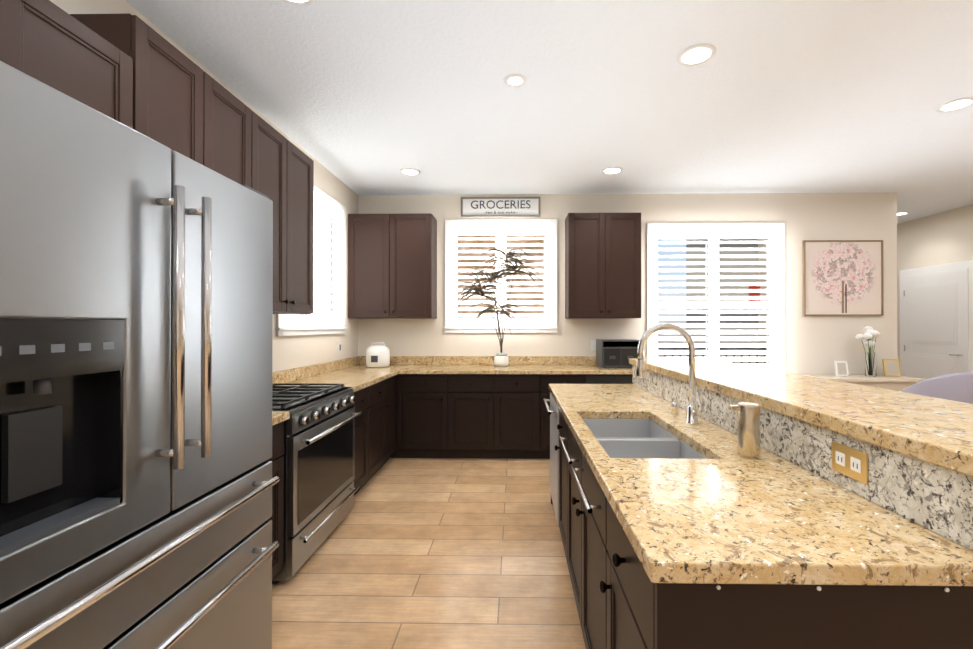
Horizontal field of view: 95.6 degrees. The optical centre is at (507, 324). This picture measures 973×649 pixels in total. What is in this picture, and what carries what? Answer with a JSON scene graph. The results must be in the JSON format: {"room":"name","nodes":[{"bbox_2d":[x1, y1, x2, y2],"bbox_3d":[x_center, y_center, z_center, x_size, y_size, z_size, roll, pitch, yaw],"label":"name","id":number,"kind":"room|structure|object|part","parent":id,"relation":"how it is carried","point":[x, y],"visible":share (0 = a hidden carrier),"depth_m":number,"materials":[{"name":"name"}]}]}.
{"room":"kitchen","nodes":[
{"label":"kitchen","id":0,"kind":"room"},
{"bbox_2d":[49,0,357,371],"bbox_3d":[-1.890,-0.074,0.976,0.150,2.900,8.620,0,0,1],"label":"wall","id":1,"kind":"structure","parent":0,"point":[292,352],"depth_m":3.83,"materials":[{"name":"beige paint"}]},
{"bbox_2d":[0,0,31,76],"bbox_3d":[-1.642,-0.784,1.045,0.336,0.520,0.576,0,0,1],"label":"upper cabinet","id":2,"kind":"object","parent":1,"relation":"attached to","point":[15,15],"depth_m":1.32,"materials":[{"name":"brown wood"}]},
{"bbox_2d":[32,0,135,129],"bbox_3d":[-1.635,-0.782,1.467,0.336,0.520,0.514,0,0,1],"label":"upper cabinet","id":3,"kind":"object","parent":1,"relation":"attached to","point":[74,56],"depth_m":1.54,"materials":[{"name":"brown wood"}]},
{"bbox_2d":[80,13,263,193],"bbox_3d":[-1.623,-0.650,2.143,0.336,1.140,0.828,0,0,1],"label":"upper cabinet","id":4,"kind":"object","parent":1,"relation":"attached to","point":[136,73],"depth_m":2.02,"materials":[{"name":"brown wood"}]},
{"bbox_2d":[264,121,313,313],"bbox_3d":[-1.611,-0.647,2.849,0.336,1.140,0.829,0,0,1],"label":"upper cabinet","id":5,"kind":"object","parent":1,"relation":"attached to","point":[288,171],"depth_m":2.92,"materials":[{"name":"brown wood"}]},
{"bbox_2d":[275,185,346,335],"bbox_3d":[-1.821,-0.583,4.042,0.185,1.350,1.360,0,0,1],"label":"window","id":6,"kind":"structure","parent":1,"relation":"in","point":[282,330],"depth_m":4.61,"materials":[{"name":"white wood"}]},
{"bbox_2d":[283,198,337,325],"bbox_3d":[-1.815,-0.583,4.042,0.085,1.192,1.178,0,0,1],"label":"window shutters","id":7,"kind":"object","parent":6,"relation":"attached to","point":[310,319],"visible":0.52,"depth_m":4.30,"materials":[{"name":"white wood"}]},
{"bbox_3d":[-1.883,-0.583,4.043,0.040,1.220,1.210,0,0,1],"label":"left window sash","id":8,"kind":"part","parent":6,"relation":"part of","materials":[{"name":"white"}]},
{"bbox_2d":[272,356,357,383],"bbox_3d":[-1.760,0.410,3.346,0.020,0.099,3.566,0,0,1],"label":"backsplash","id":9,"kind":"structure","parent":1,"relation":"attached to","point":[285,376],"depth_m":3.91,"materials":[{"name":"beige stone"}]},
{"bbox_2d":[338,342,341,352],"bbox_3d":[-1.750,0.239,4.591,0.007,0.120,0.075,0,0,1],"label":"outlet","id":10,"kind":"object","parent":1,"relation":"attached to","point":[339,347],"visible":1,"depth_m":4.58,"materials":[{"name":"white plastic"}]},
{"bbox_2d":[272,458,585,648],"bbox_3d":[1.981,1.431,2.196,7.850,0.100,11.500,0,0,1],"label":"floor","id":11,"kind":"structure","parent":0,"point":[438,553],"depth_m":2.48,"materials":[{"name":"brown wood"}]},
{"bbox_2d":[0,61,279,648],"bbox_3d":[-1.266,0.470,1.026,1.036,1.812,0.965,0,0,1],"label":"fridge","id":12,"kind":"object","parent":11,"relation":"on","point":[137,481],"visible":1,"depth_m":0.94,"materials":[{"name":"grey metal"}]},
{"bbox_2d":[266,420,284,577],"bbox_3d":[-1.486,0.937,1.939,0.616,0.885,0.766,0,0,1],"label":"base cabinet","id":13,"kind":"object","parent":11,"relation":"on","point":[277,517],"depth_m":2.25,"materials":[{"name":"black wood"}]},
{"bbox_2d":[272,412,289,427],"bbox_3d":[-1.474,0.474,1.941,0.640,0.040,0.767,0,0,1],"label":"countertop","id":14,"kind":"structure","parent":13,"relation":"on","point":[277,417],"depth_m":2.23,"materials":[{"name":"beige stone"}]},
{"bbox_2d":[272,383,361,584],"bbox_3d":[-1.406,0.904,2.775,0.697,0.958,0.896,0,0,1],"label":"range","id":15,"kind":"object","parent":11,"relation":"on","point":[320,490],"visible":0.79,"depth_m":2.61,"materials":[{"name":"silver metal"}]},
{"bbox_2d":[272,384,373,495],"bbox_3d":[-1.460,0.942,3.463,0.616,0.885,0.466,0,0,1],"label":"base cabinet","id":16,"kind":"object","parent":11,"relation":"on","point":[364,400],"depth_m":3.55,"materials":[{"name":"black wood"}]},
{"bbox_2d":[374,380,385,474],"bbox_3d":[-1.454,0.944,3.863,0.616,0.885,0.582,0,0,1],"label":"base cabinet","id":17,"kind":"object","parent":11,"relation":"on","point":[379,389],"depth_m":3.96,"materials":[{"name":"black wood"}]},
{"bbox_2d":[386,372,401,461],"bbox_3d":[-1.420,0.945,4.308,0.668,0.885,0.433,0,0,1],"label":"base cabinet","id":18,"kind":"object","parent":11,"relation":"on","point":[393,384],"depth_m":4.42,"materials":[{"name":"black wood"}]},
{"bbox_2d":[402,376,453,457],"bbox_3d":[-0.847,0.947,4.804,0.606,0.885,0.616,0,0,1],"label":"base cabinet","id":19,"kind":"object","parent":11,"relation":"on","point":[446,406],"depth_m":4.50,"materials":[{"name":"black wood"}]},
{"bbox_2d":[276,364,409,391],"bbox_3d":[-1.436,0.482,4.176,0.640,0.040,1.893,0,0,1],"label":"countertop","id":20,"kind":"structure","parent":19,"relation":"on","point":[361,376],"depth_m":3.91,"materials":[{"name":"beige stone"}]},
{"bbox_2d":[366,342,389,367],"bbox_3d":[-1.430,0.330,4.843,0.260,0.268,0.248,0,0,1],"label":"rice cooker","id":21,"kind":"object","parent":20,"relation":"on","point":[377,356],"visible":1,"depth_m":4.75,"materials":[{"name":"white plastic"}]},
{"bbox_2d":[454,376,549,458],"bbox_3d":[-0.136,0.947,4.792,1.064,0.885,0.616,0,0,1],"label":"base cabinet","id":22,"kind":"object","parent":11,"relation":"on","point":[495,416],"depth_m":4.49,"materials":[{"name":"black wood"}]},
{"bbox_2d":[398,364,631,375],"bbox_3d":[0.224,0.484,4.775,2.660,0.040,0.641,0,0,1],"label":"countertop","id":23,"kind":"structure","parent":22,"relation":"on","point":[415,369],"depth_m":4.51,"materials":[{"name":"beige stone"}]},
{"bbox_2d":[451,248,545,365],"bbox_3d":[-0.100,-0.192,4.842,1.043,1.312,0.403,0,0,1],"label":"potted plant","id":24,"kind":"object","parent":23,"relation":"on","point":[501,358],"visible":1,"depth_m":4.90,"materials":[{"name":"plant"}]},
{"bbox_2d":[596,339,639,367],"bbox_3d":[1.200,0.315,4.821,0.400,0.299,0.385,0,0,1],"label":"air fryer","id":25,"kind":"object","parent":23,"relation":"on","point":[615,352],"visible":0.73,"depth_m":4.67,"materials":[{"name":"grey plastic"}]},
{"bbox_2d":[550,376,589,383],"bbox_3d":[0.536,0.947,4.780,0.536,0.885,0.616,0,0,1],"label":"base cabinet","id":26,"kind":"object","parent":11,"relation":"on","point":[553,379],"depth_m":4.47,"materials":[{"name":"black wood"}]},
{"bbox_2d":[590,376,631,383],"bbox_3d":[1.141,0.947,4.770,0.798,0.885,0.616,0,0,1],"label":"base cabinet","id":27,"kind":"object","parent":11,"relation":"on","point":[593,379],"depth_m":4.47,"materials":[{"name":"black wood"}]},
{"bbox_2d":[543,363,972,648],"bbox_3d":[0.681,0.843,2.122,0.868,1.075,2.595,0,0,1],"label":"kitchen island","id":28,"kind":"object","parent":11,"relation":"on","point":[837,515],"depth_m":1.02,"materials":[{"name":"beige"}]},
{"bbox_2d":[543,392,600,524],"bbox_3d":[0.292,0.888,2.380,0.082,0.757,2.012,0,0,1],"label":"dishwasher","id":29,"kind":"object","parent":28,"relation":"in","point":[575,490],"depth_m":2.25,"materials":[{"name":"silver metal"}]},
{"bbox_2d":[583,419,706,458],"bbox_3d":[0.546,0.590,1.903,0.392,0.191,0.832,0,0,1],"label":"sink","id":30,"kind":"object","parent":28,"relation":"in","point":[620,438],"depth_m":1.89,"materials":[{"name":"silver metal"}]},
{"bbox_2d":[728,402,759,457],"bbox_3d":[0.815,0.362,1.519,0.100,0.180,0.070,0,0,1],"label":"soap dispenser","id":31,"kind":"object","parent":28,"relation":"on","point":[748,429],"visible":1,"depth_m":1.49,"materials":[{"name":"silver metal"}]},
{"bbox_2d":[629,359,972,470],"bbox_3d":[1.226,0.282,2.043,0.595,0.044,2.860,0,0,1],"label":"island countertop","id":32,"kind":"structure","parent":28,"relation":"on","point":[936,428],"depth_m":1.38,"materials":[{"name":"beige stone"}]},
{"bbox_2d":[832,441,867,484],"bbox_3d":[0.924,0.372,1.195,0.007,0.080,0.125,0,0,1],"label":"outlet plate","id":33,"kind":"object","parent":28,"relation":"attached to","point":[849,459],"depth_m":1.19,"materials":[{"name":"gold metal"}]},
{"bbox_2d":[806,375,925,390],"bbox_3d":[3.816,0.980,4.817,1.130,0.820,0.400,0,0,1],"label":"console table","id":34,"kind":"object","parent":11,"relation":"on","point":[897,383],"visible":0.12,"depth_m":4.65,"materials":[{"name":"beige wood"}]},
{"bbox_2d":[834,361,848,376],"bbox_3d":[3.661,0.485,4.848,0.130,0.170,0.069,0,0,1],"label":"picture frame","id":35,"kind":"object","parent":34,"relation":"on","point":[841,368],"visible":1,"depth_m":4.83,"materials":[{"name":"white"}]},
{"bbox_2d":[855,326,880,376],"bbox_3d":[3.953,0.294,4.826,0.196,0.550,0.196,0,0,1],"label":"flower vase","id":36,"kind":"object","parent":34,"relation":"on","point":[869,334],"visible":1,"depth_m":4.80,"materials":[{"name":"clear glass"}]},
{"bbox_2d":[882,359,900,375],"bbox_3d":[4.221,0.476,4.859,0.170,0.190,0.069,0,0,1],"label":"photo","id":37,"kind":"object","parent":34,"relation":"on","point":[891,367],"visible":0.98,"depth_m":4.84,"materials":[{"name":"brown"}]},
{"bbox_2d":[901,372,972,403],"bbox_3d":[3.529,0.870,3.522,0.811,1.030,0.560,0,0,1],"label":"chair","id":38,"kind":"object","parent":11,"relation":"on","point":[956,387],"visible":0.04,"depth_m":3.32,"materials":[{"name":"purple fabric"}]},
{"bbox_2d":[125,0,972,223],"bbox_3d":[1.981,-1.569,2.207,7.850,0.100,11.500,0,0,1],"label":"ceiling","id":39,"kind":"structure","parent":0,"point":[366,97],"depth_m":2.86,"materials":[{"name":"white paint"}]},
{"bbox_2d":[282,0,314,5],"bbox_3d":[-0.978,-1.516,1.996,0.206,0.008,0.206,0,0,1],"label":"recessed light","id":40,"kind":"object","parent":39,"relation":"in","point":[301,2],"visible":1,"depth_m":2.07,"materials":[{"name":"white"}]},
{"bbox_2d":[399,168,420,175],"bbox_3d":[-0.968,-1.508,4.356,0.206,0.008,0.206,0,0,1],"label":"recessed light","id":41,"kind":"object","parent":39,"relation":"in","point":[410,171],"visible":1,"depth_m":4.34,"materials":[{"name":"white"}]},
{"bbox_2d":[503,74,526,86],"bbox_3d":[0.045,-1.514,2.739,0.146,0.008,0.146,0,0,1],"label":"recessed light","id":42,"kind":"object","parent":39,"relation":"in","point":[515,80],"visible":1,"depth_m":2.73,"materials":[{"name":"white"}]},
{"bbox_2d":[601,167,622,174],"bbox_3d":[1.022,-1.508,4.323,0.206,0.008,0.206,0,0,1],"label":"recessed light","id":43,"kind":"object","parent":39,"relation":"in","point":[612,170],"visible":1,"depth_m":4.32,"materials":[{"name":"white"}]},
{"bbox_2d":[677,43,715,66],"bbox_3d":[1.061,-1.514,2.482,0.206,0.008,0.206,0,0,1],"label":"recessed light","id":44,"kind":"object","parent":39,"relation":"in","point":[696,54],"visible":1,"depth_m":2.47,"materials":[{"name":"white"}]},
{"bbox_2d":[897,212,908,215],"bbox_3d":[5.320,-1.502,5.991,0.206,0.008,0.206,0,0,1],"label":"recessed light","id":45,"kind":"object","parent":39,"relation":"in","point":[900,213],"visible":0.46,"depth_m":5.96,"materials":[{"name":"white"}]},
{"bbox_2d":[936,97,972,111],"bbox_3d":[3.090,-1.512,3.038,0.206,0.008,0.206,0,0,1],"label":"recessed light","id":46,"kind":"object","parent":39,"relation":"in","point":[957,104],"visible":1,"depth_m":3.04,"materials":[{"name":"white"}]},
{"bbox_2d":[358,192,896,374],"bbox_3d":[1.276,-0.059,5.159,6.340,2.900,0.150,0,0,1],"label":"wall","id":47,"kind":"structure","parent":0,"point":[817,345],"depth_m":5.07,"materials":[{"name":"beige paint"}]},
{"bbox_2d":[348,213,436,318],"bbox_3d":[-1.286,-0.640,4.957,0.916,1.140,0.336,0,0,1],"label":"upper cabinet","id":48,"kind":"object","parent":47,"relation":"attached to","point":[392,258],"depth_m":4.80,"materials":[{"name":"brown wood"}]},
{"bbox_2d":[358,356,595,363],"bbox_3d":[-0.081,0.416,5.091,3.280,0.099,0.020,0,0,1],"label":"backsplash","id":49,"kind":"structure","parent":47,"relation":"attached to","point":[361,359],"depth_m":5.08,"materials":[{"name":"beige stone"}]},
{"bbox_2d":[461,197,539,216],"bbox_3d":[-0.086,-1.359,5.095,0.920,0.230,0.024,0,0,1],"label":"sign","id":50,"kind":"object","parent":47,"relation":"attached to","point":[500,206],"visible":1,"depth_m":5.09,"materials":[{"name":"white"}]},
{"bbox_2d":[444,219,557,332],"bbox_3d":[-0.079,-0.559,5.166,1.320,1.310,0.185,0,0,1],"label":"window","id":51,"kind":"structure","parent":47,"relation":"in","point":[552,327],"depth_m":5.09,"materials":[{"name":"white wood"}]},
{"bbox_2d":[452,227,549,325],"bbox_3d":[-0.079,-0.559,5.160,1.138,1.152,0.085,0,0,1],"label":"window shutters","id":52,"kind":"object","parent":51,"relation":"attached to","point":[500,238],"visible":0.79,"depth_m":5.14,"materials":[{"name":"white wood"}]},
{"bbox_2d":[591,340,595,350],"bbox_3d":[0.992,0.241,5.084,0.075,0.120,0.006,0,0,1],"label":"outlet","id":53,"kind":"object","parent":47,"relation":"attached to","point":[593,345],"visible":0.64,"depth_m":5.08,"materials":[{"name":"white plastic"}]},
{"bbox_2d":[565,213,640,318],"bbox_3d":[1.049,-0.640,4.917,0.785,1.140,0.336,0,0,1],"label":"upper cabinet","id":54,"kind":"object","parent":47,"relation":"attached to","point":[603,250],"depth_m":4.76,"materials":[{"name":"brown wood"}]},
{"bbox_2d":[647,223,784,371],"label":"window","id":55,"kind":"structure","parent":47,"relation":"in","point":[779,305],"depth_m":5.06,"materials":[{"name":"white wood"}]},
{"bbox_3d":[2.717,0.919,5.831,3.400,1.190,1.250,0,0,1],"label":"exterior balcony railing","id":56,"kind":"part","parent":55,"relation":"part of","materials":[{"name":"white"}]},
{"bbox_2d":[653,231,775,369],"bbox_3d":[2.385,-0.004,5.116,1.408,2.162,0.085,0,0,1],"label":"window shutters","id":57,"kind":"object","parent":55,"relation":"attached to","point":[713,304],"visible":0.73,"depth_m":5.10,"materials":[{"name":"white wood"}]},
{"bbox_3d":[2.386,-0.004,5.185,1.440,2.190,0.040,0,0,1],"label":"back window sash","id":58,"kind":"part","parent":55,"relation":"part of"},
{"bbox_2d":[802,240,883,315],"bbox_3d":[3.819,-0.529,5.025,0.890,0.860,0.029,0,0,1],"label":"painting","id":59,"kind":"object","parent":47,"relation":"attached to","point":[842,277],"visible":1,"depth_m":5.02,"materials":[{"name":"fabric"}]},
{"bbox_2d":[758,239,767,368],"bbox_3d":[4.393,-0.054,6.472,0.150,2.900,2.580,0,0,1],"label":"wall","id":60,"kind":"structure","parent":0,"point":[762,287],"depth_m":7.51,"materials":[{"name":"beige paint"}]},
{"bbox_2d":[897,204,972,363],"bbox_3d":[5.832,-0.069,2.212,0.150,2.900,11.350,0,0,1],"label":"wall","id":61,"kind":"structure","parent":0,"point":[944,237],"depth_m":6.01,"materials":[{"name":"beige paint"}]},
{"bbox_2d":[900,260,972,391],"bbox_3d":[5.776,0.297,5.987,0.088,2.195,1.090,0,0,1],"label":"door","id":62,"kind":"structure","parent":61,"relation":"in","point":[936,320],"depth_m":5.94,"materials":[{"name":"white paint"}]},
{"label":"outside","id":63,"kind":"structure","parent":0,"visible":0},
{"bbox_2d":[283,210,326,316],"bbox_3d":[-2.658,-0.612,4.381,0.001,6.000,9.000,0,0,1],"label":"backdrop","id":64,"kind":"structure","parent":63,"point":[320,227],"depth_m":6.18,"materials":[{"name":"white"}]},
{"bbox_2d":[457,235,544,317],"bbox_3d":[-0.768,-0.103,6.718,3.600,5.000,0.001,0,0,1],"label":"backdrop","id":65,"kind":"structure","parent":63,"point":[490,273],"depth_m":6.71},
{"bbox_2d":[658,239,757,362],"bbox_3d":[3.298,-0.100,7.650,4.500,5.000,0.001,0,0,1],"label":"window","id":66,"kind":"structure","parent":63,"point":[704,280],"depth_m":7.65,"materials":[{"name":"clear glass"}]},
{"bbox_2d":[749,286,759,300],"bbox_3d":[4.347,-0.540,7.584,0.400,0.360,0.001,0,0,1],"label":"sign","id":67,"kind":"object","parent":66,"relation":"attached to","point":[754,287],"depth_m":7.59,"materials":[{"name":"red"}]}
]}

